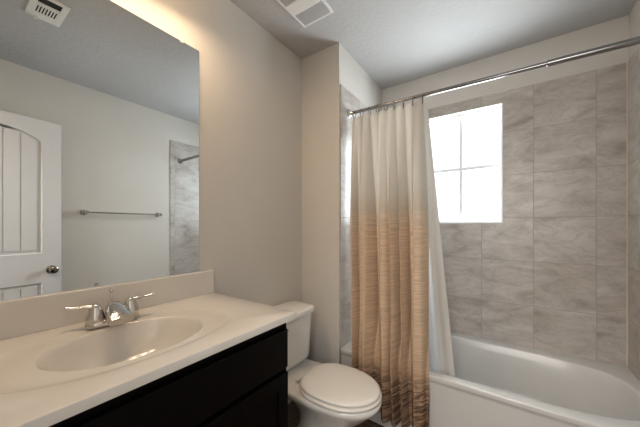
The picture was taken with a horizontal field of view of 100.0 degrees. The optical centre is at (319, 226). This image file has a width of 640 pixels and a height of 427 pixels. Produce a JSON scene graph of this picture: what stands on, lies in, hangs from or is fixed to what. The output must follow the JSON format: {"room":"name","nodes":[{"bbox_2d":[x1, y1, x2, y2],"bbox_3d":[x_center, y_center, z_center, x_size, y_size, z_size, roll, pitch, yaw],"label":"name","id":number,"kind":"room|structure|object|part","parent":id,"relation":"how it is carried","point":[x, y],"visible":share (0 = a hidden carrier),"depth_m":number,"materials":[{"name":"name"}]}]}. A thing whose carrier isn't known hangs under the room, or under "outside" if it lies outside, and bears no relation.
{"room":"bathroom","nodes":[
{"label":"bathroom","id":0,"kind":"room"},
{"bbox_2d":[85,313,138,328],"bbox_3d":[-0.723,0.324,0.941,0.054,0.022,0.156,0,0,35],"label":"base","id":1,"kind":"object","parent":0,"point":[100,321],"depth_m":0.88,"materials":[{"name":"silver metal"}]},
{"bbox_2d":[4,0,301,305],"bbox_3d":[-1.127,-0.006,0.625,0.100,2.440,3.345,0,0,35],"label":"wall","id":2,"kind":"structure","parent":0,"point":[250,82],"depth_m":1.54,"materials":[{"name":"paint"}]},
{"bbox_2d":[0,0,198,300],"bbox_3d":[-0.827,-0.321,0.961,0.010,1.084,0.839,0,0,35],"label":"wall mirror","id":3,"kind":"object","parent":2,"relation":"attached to","point":[99,104],"visible":1,"depth_m":0.97,"materials":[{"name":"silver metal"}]},
{"bbox_2d":[0,270,213,340],"bbox_3d":[-0.807,0.278,0.981,0.020,0.114,0.930,0,0,35],"label":"backsplash","id":4,"kind":"structure","parent":2,"relation":"attached to","point":[34,314],"depth_m":0.93,"materials":[{"name":"stone"}]},
{"bbox_2d":[288,401,384,426],"bbox_3d":[-0.124,1.244,0.396,2.011,0.060,4.310,0,0,35],"label":"floor","id":5,"kind":"structure","parent":0,"point":[293,411],"depth_m":1.68,"materials":[{"name":"brown wood"}]},
{"bbox_2d":[49,323,287,426],"bbox_3d":[-0.598,0.787,0.824,0.542,0.856,0.910,0,0,35],"label":"vanity cabinet","id":6,"kind":"object","parent":5,"relation":"on","point":[245,383],"visible":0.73,"depth_m":0.79,"materials":[{"name":"black wood"}]},
{"bbox_2d":[0,270,296,426],"bbox_3d":[-0.585,0.343,0.827,0.560,0.244,0.930,0,0,35],"label":"countertop","id":7,"kind":"structure","parent":6,"relation":"on","point":[54,369],"depth_m":0.83,"materials":[{"name":"stone"}]},
{"bbox_2d":[65,288,153,328],"bbox_3d":[-0.697,0.277,0.923,0.117,0.115,0.249,0,0,35],"label":"sink faucet","id":8,"kind":"object","parent":7,"relation":"on","point":[116,312],"visible":1,"depth_m":0.89,"materials":[{"name":"silver metal"}]},
{"bbox_3d":[-0.779,0.268,0.875,0.078,0.027,0.022,0,0,-41],"label":"lever","id":9,"kind":"part","parent":8,"relation":"part of","materials":[{"name":"silver metal"}]},
{"bbox_3d":[-0.752,0.289,0.899,0.053,0.059,0.053,0,0,35],"label":"handle","id":10,"kind":"part","parent":8,"relation":"part of","materials":[{"name":"silver metal"}]},
{"bbox_3d":[-0.740,0.271,0.952,0.014,0.103,0.014,0,0,35],"label":"lift rod","id":11,"kind":"part","parent":8,"relation":"part of","materials":[{"name":"silver metal"}]},
{"bbox_3d":[-0.699,0.294,0.917,0.114,0.063,0.074,0,0,35],"label":"spout","id":12,"kind":"part","parent":8,"relation":"part of","materials":[{"name":"silver metal"}]},
{"bbox_3d":[-0.694,0.289,0.983,0.053,0.059,0.053,0,0,35],"label":"handle","id":13,"kind":"part","parent":8,"relation":"part of","materials":[{"name":"silver metal"}]},
{"bbox_3d":[-0.670,0.268,1.008,0.022,0.027,0.078,0,0,43],"label":"lever","id":14,"kind":"part","parent":8,"relation":"part of","materials":[{"name":"silver metal"}]},
{"bbox_2d":[35,316,202,371],"bbox_3d":[-0.573,0.403,0.824,0.320,0.123,0.416,0,0,35],"label":"basin","id":15,"kind":"object","parent":7,"relation":"in","point":[108,348],"depth_m":0.88,"materials":[{"name":"ceramic"}]},
{"bbox_3d":[-0.255,0.829,0.859,0.018,0.540,0.441,0,0,35],"label":"door","id":16,"kind":"part","parent":6,"relation":"part of","materials":[{"name":"black wood"}]},
{"bbox_2d":[273,301,381,426],"bbox_3d":[-0.021,0.860,1.474,0.734,0.708,0.436,0,0,35],"label":"toilet","id":17,"kind":"object","parent":5,"relation":"on","point":[326,394],"visible":0.8,"depth_m":1.37,"materials":[{"name":"white ceramic"}]},
{"bbox_3d":[-0.230,0.525,1.619,0.225,0.038,0.436,0,0,35],"label":"tank lid","id":18,"kind":"part","parent":17,"relation":"part of","materials":[{"name":"white ceramic"}]},
{"bbox_3d":[-0.233,0.694,1.621,0.202,0.300,0.408,0,0,35],"label":"tank","id":19,"kind":"part","parent":17,"relation":"part of","materials":[{"name":"white ceramic"}]},
{"bbox_3d":[-0.014,1.030,1.469,0.715,0.370,0.348,0,0,35],"label":"bowl","id":20,"kind":"part","parent":17,"relation":"part of","materials":[{"name":"white ceramic"}]},
{"bbox_3d":[0.108,0.835,1.385,0.421,0.020,0.347,0,0,35],"label":"seat","id":21,"kind":"part","parent":17,"relation":"part of","materials":[{"name":"white plastic"}]},
{"bbox_3d":[0.107,0.810,1.385,0.410,0.028,0.335,0,0,35],"label":"seat lid","id":22,"kind":"part","parent":17,"relation":"part of","materials":[{"name":"white plastic"}]},
{"bbox_2d":[341,331,639,426],"bbox_3d":[0.958,1.014,1.671,1.481,0.400,0.738,0,0,35],"label":"bathtub","id":23,"kind":"object","parent":5,"relation":"on","point":[495,383],"visible":0.61,"depth_m":1.50,"materials":[{"name":"white ceramic"}]},
{"bbox_2d":[302,43,381,363],"bbox_3d":[0.202,-0.006,2.265,0.419,2.440,0.865,0,0,35],"label":"wall","id":24,"kind":"structure","parent":0,"point":[323,72],"depth_m":1.88,"materials":[{"name":"paint"}]},
{"bbox_2d":[340,84,373,347],"bbox_3d":[0.347,-0.068,2.099,0.008,1.764,0.733,0,0,35],"label":"trim","id":25,"kind":"structure","parent":24,"relation":"attached to","point":[348,100],"depth_m":1.84,"materials":[{"name":"paint"}]},
{"bbox_2d":[347,36,639,117],"bbox_3d":[0.796,-0.764,1.437,1.487,0.111,0.060,0,0,37],"label":"shower rod","id":26,"kind":"object","parent":24,"relation":"attached to","point":[636,40],"visible":1,"depth_m":1.27,"materials":[{"name":"silver metal"}]},
{"bbox_2d":[350,100,428,426],"bbox_3d":[0.399,0.186,1.634,0.530,1.867,0.260,0,0,35],"label":"shower curtain","id":27,"kind":"object","parent":26,"relation":"hanging from","point":[389,236],"visible":0.97,"depth_m":1.60,"materials":[{"name":"brown fabric"}]},
{"label":"curtain ring","id":28,"kind":"object","parent":26,"relation":"hanging from","visible":0},
{"bbox_2d":[424,103,454,376],"bbox_3d":[0.520,0.155,1.706,0.642,1.798,0.034,0,0,35],"label":"liner","id":29,"kind":"object","parent":28,"relation":"hanging from","point":[440,345],"visible":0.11,"depth_m":1.59,"materials":[{"name":"white fabric"}]},
{"bbox_2d":[230,0,636,88],"bbox_3d":[-0.124,-1.256,0.396,2.011,0.060,4.310,0,0,35],"label":"ceiling","id":30,"kind":"structure","parent":0,"point":[396,42],"depth_m":1.66,"materials":[{"name":"paint"}]},
{"bbox_2d":[276,0,332,27],"bbox_3d":[-0.092,-1.214,1.456,0.210,0.022,0.290,0,0,35],"label":"exhaust fan","id":31,"kind":"object","parent":30,"relation":"attached to","point":[306,12],"visible":1,"depth_m":1.50,"materials":[{"name":"white paint"}]},
{"bbox_2d":[280,0,293,5],"bbox_3d":[-0.142,-1.213,1.385,0.182,0.012,0.089,0,0,35],"label":"grille","id":32,"kind":"object","parent":31,"relation":"attached to","point":[282,2],"depth_m":1.45,"materials":[{"name":"grey plastic"}]},
{"bbox_2d":[296,1,329,24],"bbox_3d":[-0.043,-1.213,1.528,0.182,0.012,0.089,0,0,35],"label":"grille","id":33,"kind":"object","parent":31,"relation":"attached to","point":[317,10],"depth_m":1.52,"materials":[{"name":"grey plastic"}]},
{"bbox_2d":[382,15,628,368],"bbox_3d":[1.205,-0.006,2.029,1.500,2.440,0.112,0,0,35],"label":"wall","id":34,"kind":"structure","parent":0,"point":[615,30],"depth_m":1.84,"materials":[{"name":"paint"}]},
{"bbox_2d":[429,103,502,222],"bbox_3d":[1.091,-0.447,2.081,0.540,0.849,0.086,0,0,35],"label":"window","id":35,"kind":"structure","parent":34,"relation":"in","point":[496,107],"depth_m":2.04,"materials":[{"name":"white"}]},
{"bbox_2d":[428,63,625,366],"bbox_3d":[1.171,-0.068,1.979,1.500,1.764,0.008,0,0,35],"label":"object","id":36,"kind":"structure","parent":34,"relation":"attached to","point":[551,276],"depth_m":1.74,"materials":[{"name":"tile"}]},
{"bbox_2d":[626,62,627,366],"bbox_3d":[1.776,-0.068,1.553,0.004,1.763,0.004,0,0,35],"label":"trim","id":37,"kind":"structure","parent":34,"relation":"attached to","point":[626,62],"depth_m":1.55,"materials":[{"name":"beige"}]},
{"bbox_2d":[629,0,639,377],"bbox_3d":[0.694,-0.006,-0.109,0.092,2.440,4.210,0,0,35],"label":"wall","id":38,"kind":"structure","parent":0,"point":[634,16],"depth_m":1.49,"materials":[{"name":"paint"}]},
{"bbox_2d":[628,46,639,380],"bbox_3d":[1.555,-0.068,1.222,0.008,1.764,0.800,0,0,35],"label":"trim","id":39,"kind":"structure","parent":38,"relation":"attached to","point":[634,61],"depth_m":1.47,"materials":[{"name":"tile"}]}
]}

